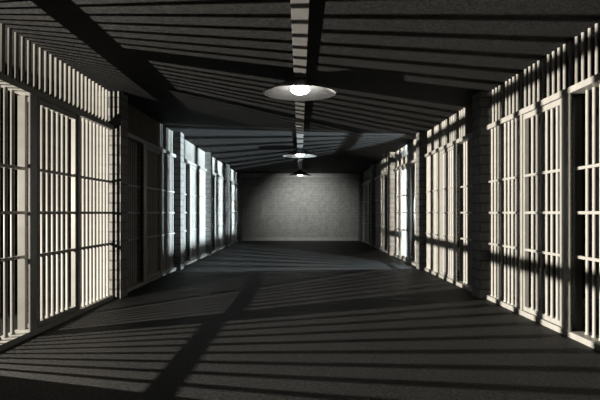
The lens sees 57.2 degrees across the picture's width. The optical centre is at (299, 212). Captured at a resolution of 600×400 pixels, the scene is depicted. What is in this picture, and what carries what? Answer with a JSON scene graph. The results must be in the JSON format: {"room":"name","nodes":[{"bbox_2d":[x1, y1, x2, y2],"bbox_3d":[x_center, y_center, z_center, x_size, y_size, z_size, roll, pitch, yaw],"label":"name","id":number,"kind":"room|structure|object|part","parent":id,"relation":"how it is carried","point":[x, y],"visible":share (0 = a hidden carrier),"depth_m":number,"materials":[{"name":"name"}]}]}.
{"room":"prison interior","nodes":[
{"label":"prison interior","id":0,"kind":"room"},
{"bbox_2d":[1,91,92,298],"bbox_3d":[-4.150,-0.235,7.485,2.900,2.770,0.310,0,0,0],"label":"wall partition","id":1,"kind":"structure","parent":0,"point":[16,95],"depth_m":7.33,"materials":[{"name":"paint"}]},
{"bbox_2d":[98,91,127,298],"bbox_3d":[-2.545,-0.235,7.485,0.310,2.770,0.310,0,0,0],"label":"brick pillar","id":2,"kind":"structure","parent":0,"point":[117,100],"depth_m":7.33,"materials":[{"name":"grey brick"}]},
{"bbox_2d":[141,148,142,269],"bbox_3d":[-4.150,-0.235,11.175,2.900,2.770,0.310,0,0,0],"label":"wall partition","id":3,"kind":"structure","parent":0,"point":[141,148],"depth_m":11.02,"materials":[{"name":"paint"}]},
{"bbox_2d":[173,132,183,269],"bbox_3d":[-2.545,-0.235,11.175,0.310,2.770,0.310,0,0,0],"label":"brick pillar","id":4,"kind":"structure","parent":0,"point":[178,137],"depth_m":11.02,"materials":[{"name":"grey brick"}]},
{"bbox_2d":[187,167,188,255],"bbox_3d":[-4.150,-0.235,14.865,2.900,2.770,0.310,0,0,0],"label":"wall partition","id":5,"kind":"structure","parent":0,"point":[187,167],"depth_m":14.71,"materials":[{"name":"paint"}]},
{"bbox_2d":[205,152,211,255],"bbox_3d":[-2.545,-0.235,14.865,0.310,2.770,0.310,0,0,0],"label":"brick pillar","id":6,"kind":"structure","parent":0,"point":[208,155],"depth_m":14.71,"materials":[{"name":"grey brick"}]},
{"bbox_2d":[213,178,214,245],"bbox_3d":[-4.150,-0.235,18.555,2.900,2.770,0.310,0,0,0],"label":"wall partition","id":7,"kind":"structure","parent":0,"point":[213,178],"depth_m":18.40,"materials":[{"name":"paint"}]},
{"bbox_2d":[224,164,229,246],"bbox_3d":[-2.545,-0.235,18.555,0.310,2.770,0.310,0,0,0],"label":"brick pillar","id":8,"kind":"structure","parent":0,"point":[226,166],"depth_m":18.40,"materials":[{"name":"grey brick"}]},
{"bbox_2d":[230,184,230,240],"bbox_3d":[-4.150,-0.235,22.345,2.900,2.770,0.510,0,0,0],"label":"wall partition","id":9,"kind":"structure","parent":0,"point":[230,184],"depth_m":22.09,"materials":[{"name":"paint"}]},
{"bbox_2d":[237,172,241,240],"bbox_3d":[-2.545,-0.235,22.345,0.310,2.770,0.510,0,0,0],"label":"brick pillar","id":10,"kind":"structure","parent":0,"point":[239,174],"depth_m":22.09,"materials":[{"name":"grey brick"}]},
{"bbox_2d":[0,241,599,399],"bbox_3d":[0.000,1.250,10.850,11.200,0.200,24.100,0,0,0],"label":"floor","id":11,"kind":"structure","parent":0,"point":[245,320],"depth_m":4.91,"materials":[{"name":"grey concrete"}]},
{"bbox_2d":[0,23,113,350],"bbox_3d":[-2.570,-0.235,5.640,0.180,2.770,3.380,0,0,0],"label":"cell","id":12,"kind":"object","parent":11,"relation":"on","point":[38,101],"visible":1,"depth_m":5.48,"materials":[{"name":"paint"}]},
{"bbox_3d":[-2.584,-0.410,4.550,0.042,0.028,1.200,0,0,0],"label":"cross rail","id":13,"kind":"part","parent":12,"relation":"part of","materials":[{"name":"metal"}]},
{"bbox_3d":[-2.584,0.000,4.550,0.042,0.028,1.200,0,0,0],"label":"cross rail","id":14,"kind":"part","parent":12,"relation":"part of","materials":[{"name":"metal"}]},
{"bbox_3d":[-2.584,0.410,4.550,0.042,0.028,1.200,0,0,0],"label":"cross rail","id":15,"kind":"part","parent":12,"relation":"part of","materials":[{"name":"metal"}]},
{"bbox_3d":[-2.570,1.123,5.640,0.180,0.055,3.380,0,0,0],"label":"sill","id":16,"kind":"part","parent":12,"relation":"part of","materials":[{"name":"paint"}]},
{"bbox_3d":[-2.521,-1.066,5.702,0.048,0.058,0.825,0,0,0],"label":"rail","id":17,"kind":"part","parent":12,"relation":"part of","materials":[{"name":"metal"}]},
{"bbox_3d":[-2.521,-0.410,5.702,0.044,0.028,0.825,0,0,0],"label":"cross rail","id":18,"kind":"part","parent":12,"relation":"part of","materials":[{"name":"metal"}]},
{"bbox_3d":[-2.521,0.000,5.702,0.044,0.028,0.825,0,0,0],"label":"cross rail","id":19,"kind":"part","parent":12,"relation":"part of","materials":[{"name":"metal"}]},
{"bbox_3d":[-2.521,0.410,5.702,0.044,0.028,0.825,0,0,0],"label":"cross rail","id":20,"kind":"part","parent":12,"relation":"part of","materials":[{"name":"metal"}]},
{"bbox_3d":[-2.521,1.066,5.702,0.048,0.048,0.825,0,0,0],"label":"rail","id":21,"kind":"part","parent":12,"relation":"part of","materials":[{"name":"metal"}]},
{"bbox_3d":[-2.530,-0.410,6.774,0.044,0.028,1.112,0,0,0],"label":"cross rail","id":22,"kind":"part","parent":12,"relation":"part of","materials":[{"name":"metal"}]},
{"bbox_3d":[-2.530,0.000,6.774,0.044,0.028,1.112,0,0,0],"label":"cross rail","id":23,"kind":"part","parent":12,"relation":"part of","materials":[{"name":"metal"}]},
{"bbox_3d":[-2.530,0.410,6.774,0.044,0.028,1.112,0,0,0],"label":"cross rail","id":24,"kind":"part","parent":12,"relation":"part of","materials":[{"name":"metal"}]},
{"bbox_2d":[128,104,175,291],"bbox_3d":[-2.570,-0.235,9.330,0.180,2.770,3.380,0,0,0],"label":"cell","id":25,"kind":"object","parent":11,"relation":"on","point":[156,140],"visible":0.88,"depth_m":9.20,"materials":[{"name":"paint"}]},
{"bbox_3d":[-2.570,1.123,9.330,0.180,0.055,3.380,0,0,0],"label":"sill","id":26,"kind":"part","parent":25,"relation":"part of","materials":[{"name":"paint"}]},
{"bbox_3d":[-2.521,-1.066,9.393,0.048,0.058,0.825,0,0,0],"label":"rail","id":27,"kind":"part","parent":25,"relation":"part of","materials":[{"name":"metal"}]},
{"bbox_3d":[-2.521,1.066,9.393,0.048,0.048,0.825,0,0,0],"label":"rail","id":28,"kind":"part","parent":25,"relation":"part of","materials":[{"name":"metal"}]},
{"bbox_2d":[184,139,206,265],"bbox_3d":[-2.570,-0.235,13.020,0.180,2.770,3.380,0,0,0],"label":"cell","id":29,"kind":"object","parent":11,"relation":"on","point":[194,157],"visible":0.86,"depth_m":13.09,"materials":[{"name":"paint"}]},
{"bbox_3d":[-2.570,1.123,13.020,0.180,0.055,3.380,0,0,0],"label":"sill","id":30,"kind":"part","parent":29,"relation":"part of","materials":[{"name":"paint"}]},
{"bbox_2d":[212,157,225,252],"bbox_3d":[-2.570,-0.235,16.710,0.180,2.770,3.380,0,0,0],"label":"cell","id":31,"kind":"object","parent":11,"relation":"on","point":[217,166],"visible":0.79,"depth_m":16.91,"materials":[{"name":"paint"}]},
{"bbox_3d":[-2.570,1.123,16.710,0.180,0.055,3.380,0,0,0],"label":"sill","id":32,"kind":"part","parent":31,"relation":"part of","materials":[{"name":"paint"}]},
{"bbox_2d":[230,168,237,244],"bbox_3d":[-2.570,-0.235,20.400,0.180,2.770,3.380,0,0,0],"label":"cell","id":33,"kind":"object","parent":11,"relation":"on","point":[233,175],"visible":0.63,"depth_m":20.73,"materials":[{"name":"paint"}]},
{"bbox_2d":[362,168,369,244],"bbox_3d":[2.570,-0.235,20.400,0.180,2.770,3.380,0,0,0],"label":"cell","id":34,"kind":"object","parent":11,"relation":"on","point":[366,175],"visible":0.55,"depth_m":20.73,"materials":[{"name":"paint"}]},
{"bbox_2d":[374,157,387,252],"bbox_3d":[2.570,-0.235,16.710,0.180,2.770,3.380,0,0,0],"label":"cell","id":35,"kind":"object","parent":11,"relation":"on","point":[382,166],"visible":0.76,"depth_m":16.91,"materials":[{"name":"paint"}]},
{"bbox_3d":[2.570,1.123,16.710,0.180,0.055,3.380,0,0,0],"label":"sill","id":36,"kind":"part","parent":35,"relation":"part of","materials":[{"name":"paint"}]},
{"bbox_2d":[393,139,415,265],"bbox_3d":[2.564,-0.235,13.020,0.192,2.770,3.380,0,0,0],"label":"cell","id":37,"kind":"object","parent":11,"relation":"on","point":[405,157],"visible":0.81,"depth_m":13.09,"materials":[{"name":"paint"}]},
{"bbox_3d":[2.570,1.123,13.020,0.180,0.055,3.380,0,0,0],"label":"sill","id":38,"kind":"part","parent":37,"relation":"part of","materials":[{"name":"paint"}]},
{"bbox_2d":[424,104,471,291],"bbox_3d":[2.570,-0.235,9.330,0.180,2.770,3.380,0,0,0],"label":"cell","id":39,"kind":"object","parent":11,"relation":"on","point":[443,140],"visible":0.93,"depth_m":9.17,"materials":[{"name":"paint"}]},
{"bbox_3d":[2.521,-1.066,9.393,0.048,0.058,0.825,0,0,0],"label":"rail","id":40,"kind":"part","parent":39,"relation":"part of","materials":[{"name":"metal"}]},
{"bbox_3d":[2.521,1.066,9.393,0.048,0.048,0.825,0,0,0],"label":"rail","id":41,"kind":"part","parent":39,"relation":"part of","materials":[{"name":"metal"}]},
{"bbox_3d":[2.570,1.123,9.330,0.180,0.055,3.380,0,0,0],"label":"sill","id":42,"kind":"part","parent":39,"relation":"part of","materials":[{"name":"paint"}]},
{"bbox_2d":[486,23,599,350],"bbox_3d":[2.570,-0.235,5.640,0.180,2.770,3.380,0,0,0],"label":"cell","id":43,"kind":"object","parent":11,"relation":"on","point":[561,101],"visible":1,"depth_m":5.67,"materials":[{"name":"paint"}]},
{"bbox_3d":[2.530,-0.410,6.774,0.044,0.028,1.112,0,0,0],"label":"cross rail","id":44,"kind":"part","parent":43,"relation":"part of","materials":[{"name":"metal"}]},
{"bbox_3d":[2.530,0.000,6.774,0.044,0.028,1.112,0,0,0],"label":"cross rail","id":45,"kind":"part","parent":43,"relation":"part of","materials":[{"name":"metal"}]},
{"bbox_3d":[2.530,0.410,6.774,0.044,0.028,1.112,0,0,0],"label":"cross rail","id":46,"kind":"part","parent":43,"relation":"part of","materials":[{"name":"metal"}]},
{"bbox_3d":[2.521,-1.066,5.702,0.048,0.058,0.825,0,0,0],"label":"rail","id":47,"kind":"part","parent":43,"relation":"part of","materials":[{"name":"metal"}]},
{"bbox_3d":[2.521,-0.410,5.702,0.044,0.028,0.825,0,0,0],"label":"cross rail","id":48,"kind":"part","parent":43,"relation":"part of","materials":[{"name":"metal"}]},
{"bbox_3d":[2.521,0.000,5.702,0.044,0.028,0.825,0,0,0],"label":"cross rail","id":49,"kind":"part","parent":43,"relation":"part of","materials":[{"name":"metal"}]},
{"bbox_3d":[2.521,0.410,5.702,0.044,0.028,0.825,0,0,0],"label":"cross rail","id":50,"kind":"part","parent":43,"relation":"part of","materials":[{"name":"metal"}]},
{"bbox_3d":[2.521,1.066,5.702,0.048,0.048,0.825,0,0,0],"label":"rail","id":51,"kind":"part","parent":43,"relation":"part of","materials":[{"name":"metal"}]},
{"bbox_3d":[2.570,1.123,5.640,0.180,0.055,3.380,0,0,0],"label":"sill","id":52,"kind":"part","parent":43,"relation":"part of","materials":[{"name":"paint"}]},
{"bbox_3d":[2.584,-0.410,4.550,0.042,0.028,1.200,0,0,0],"label":"cross rail","id":53,"kind":"part","parent":43,"relation":"part of","materials":[{"name":"metal"}]},
{"bbox_3d":[2.584,0.000,4.550,0.042,0.028,1.200,0,0,0],"label":"cross rail","id":54,"kind":"part","parent":43,"relation":"part of","materials":[{"name":"metal"}]},
{"bbox_3d":[2.584,0.410,4.550,0.042,0.028,1.200,0,0,0],"label":"cross rail","id":55,"kind":"part","parent":43,"relation":"part of","materials":[{"name":"metal"}]},
{"bbox_2d":[0,0,599,172],"bbox_3d":[0.000,-1.720,10.850,11.200,0.200,24.100,0,0,0],"label":"ceiling","id":56,"kind":"structure","parent":0,"point":[202,70],"depth_m":5.67,"materials":[{"name":"paint"}]},
{"bbox_2d":[291,0,308,169],"bbox_3d":[0.000,-1.593,9.650,0.156,0.050,21.700,0,0,0],"label":"cable tray","id":57,"kind":"object","parent":56,"relation":"attached to","point":[299,8],"visible":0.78,"depth_m":5.24,"materials":[{"name":"paint"}]},
{"bbox_2d":[263,75,336,100],"bbox_3d":[0.000,-1.465,6.350,0.858,0.200,0.858,0,0,0],"label":"pendant lamp","id":58,"kind":"object","parent":57,"relation":"hanging from","point":[298,88],"visible":1,"depth_m":6.43,"materials":[{"name":"metal"}]},
{"bbox_3d":[0.000,-1.448,6.350,0.220,0.165,0.220,0,0,0],"label":"bulb","id":59,"kind":"part","parent":58,"relation":"part of","materials":[{"name":"white glass"}]},
{"bbox_2d":[283,148,316,157],"bbox_3d":[0.000,-1.465,13.350,0.858,0.200,0.858,0,0,0],"label":"pendant lamp","id":60,"kind":"object","parent":57,"relation":"hanging from","point":[299,152],"visible":1,"depth_m":13.27,"materials":[{"name":"metal"}]},
{"bbox_2d":[288,170,311,175],"bbox_3d":[0.000,-1.465,20.400,0.858,0.200,0.858,0,0,0],"label":"pendant lamp","id":61,"kind":"object","parent":57,"relation":"hanging from","point":[299,172],"visible":1,"depth_m":20.25,"materials":[{"name":"metal"}]},
{"bbox_2d":[242,177,357,237],"bbox_3d":[0.000,-0.235,22.750,11.200,2.770,0.300,0,0,0],"label":"wall","id":62,"kind":"structure","parent":0,"point":[272,207],"depth_m":22.60,"materials":[{"name":"grey brick"}]},
{"bbox_2d":[242,173,357,176],"bbox_3d":[0.000,-1.540,22.590,4.770,0.160,0.020,0,0,0],"label":"trim","id":63,"kind":"structure","parent":62,"relation":"attached to","point":[243,174],"depth_m":22.58,"materials":[{"name":"paint"}]},
{"bbox_2d":[242,238,357,240],"bbox_3d":[0.000,1.085,22.587,4.770,0.130,0.025,0,0,0],"label":"baseboard","id":64,"kind":"structure","parent":62,"relation":"attached to","point":[243,239],"depth_m":22.58,"materials":[{"name":"paint"}]},
{"bbox_2d":[358,172,362,240],"bbox_3d":[2.545,-0.235,22.345,0.310,2.770,0.510,0,0,0],"label":"brick pillar","id":65,"kind":"structure","parent":0,"point":[360,174],"depth_m":22.09,"materials":[{"name":"grey brick"}]},
{"bbox_2d":[369,184,369,240],"bbox_3d":[4.150,-0.235,22.345,2.900,2.770,0.510,0,0,0],"label":"wall partition","id":66,"kind":"structure","parent":0,"point":[369,184],"depth_m":22.09,"materials":[{"name":"paint"}]},
{"bbox_2d":[370,164,375,246],"bbox_3d":[2.545,-0.235,18.555,0.310,2.770,0.310,0,0,0],"label":"brick pillar","id":67,"kind":"structure","parent":0,"point":[372,166],"depth_m":18.40,"materials":[{"name":"grey brick"}]},
{"bbox_2d":[385,178,386,245],"bbox_3d":[4.150,-0.235,18.555,2.900,2.770,0.310,0,0,0],"label":"wall partition","id":68,"kind":"structure","parent":0,"point":[385,178],"depth_m":18.40,"materials":[{"name":"paint"}]},
{"bbox_2d":[388,152,394,255],"bbox_3d":[2.545,-0.235,14.865,0.310,2.770,0.310,0,0,0],"label":"brick pillar","id":69,"kind":"structure","parent":0,"point":[391,155],"depth_m":14.71,"materials":[{"name":"beige brick"}]},
{"bbox_2d":[411,167,412,255],"bbox_3d":[4.150,-0.235,14.865,2.900,2.770,0.310,0,0,0],"label":"wall partition","id":70,"kind":"structure","parent":0,"point":[411,167],"depth_m":14.71,"materials":[{"name":"paint"}]},
{"bbox_2d":[416,132,426,269],"bbox_3d":[2.545,-0.235,11.175,0.310,2.770,0.310,0,0,0],"label":"brick pillar","id":71,"kind":"structure","parent":0,"point":[421,137],"depth_m":11.02,"materials":[{"name":"grey brick"}]},
{"bbox_2d":[457,148,458,269],"bbox_3d":[4.150,-0.235,11.175,2.900,2.770,0.310,0,0,0],"label":"wall partition","id":72,"kind":"structure","parent":0,"point":[457,148],"depth_m":11.02,"materials":[{"name":"paint"}]},
{"bbox_2d":[472,91,501,298],"bbox_3d":[2.545,-0.235,7.485,0.310,2.770,0.310,0,0,0],"label":"brick pillar","id":73,"kind":"structure","parent":0,"point":[482,100],"depth_m":7.33,"materials":[{"name":"grey brick"}]},
{"bbox_2d":[507,91,598,298],"bbox_3d":[4.150,-0.235,7.485,2.900,2.770,0.310,0,0,0],"label":"wall partition","id":74,"kind":"structure","parent":0,"point":[583,95],"depth_m":7.33,"materials":[{"name":"paint"}]}
]}

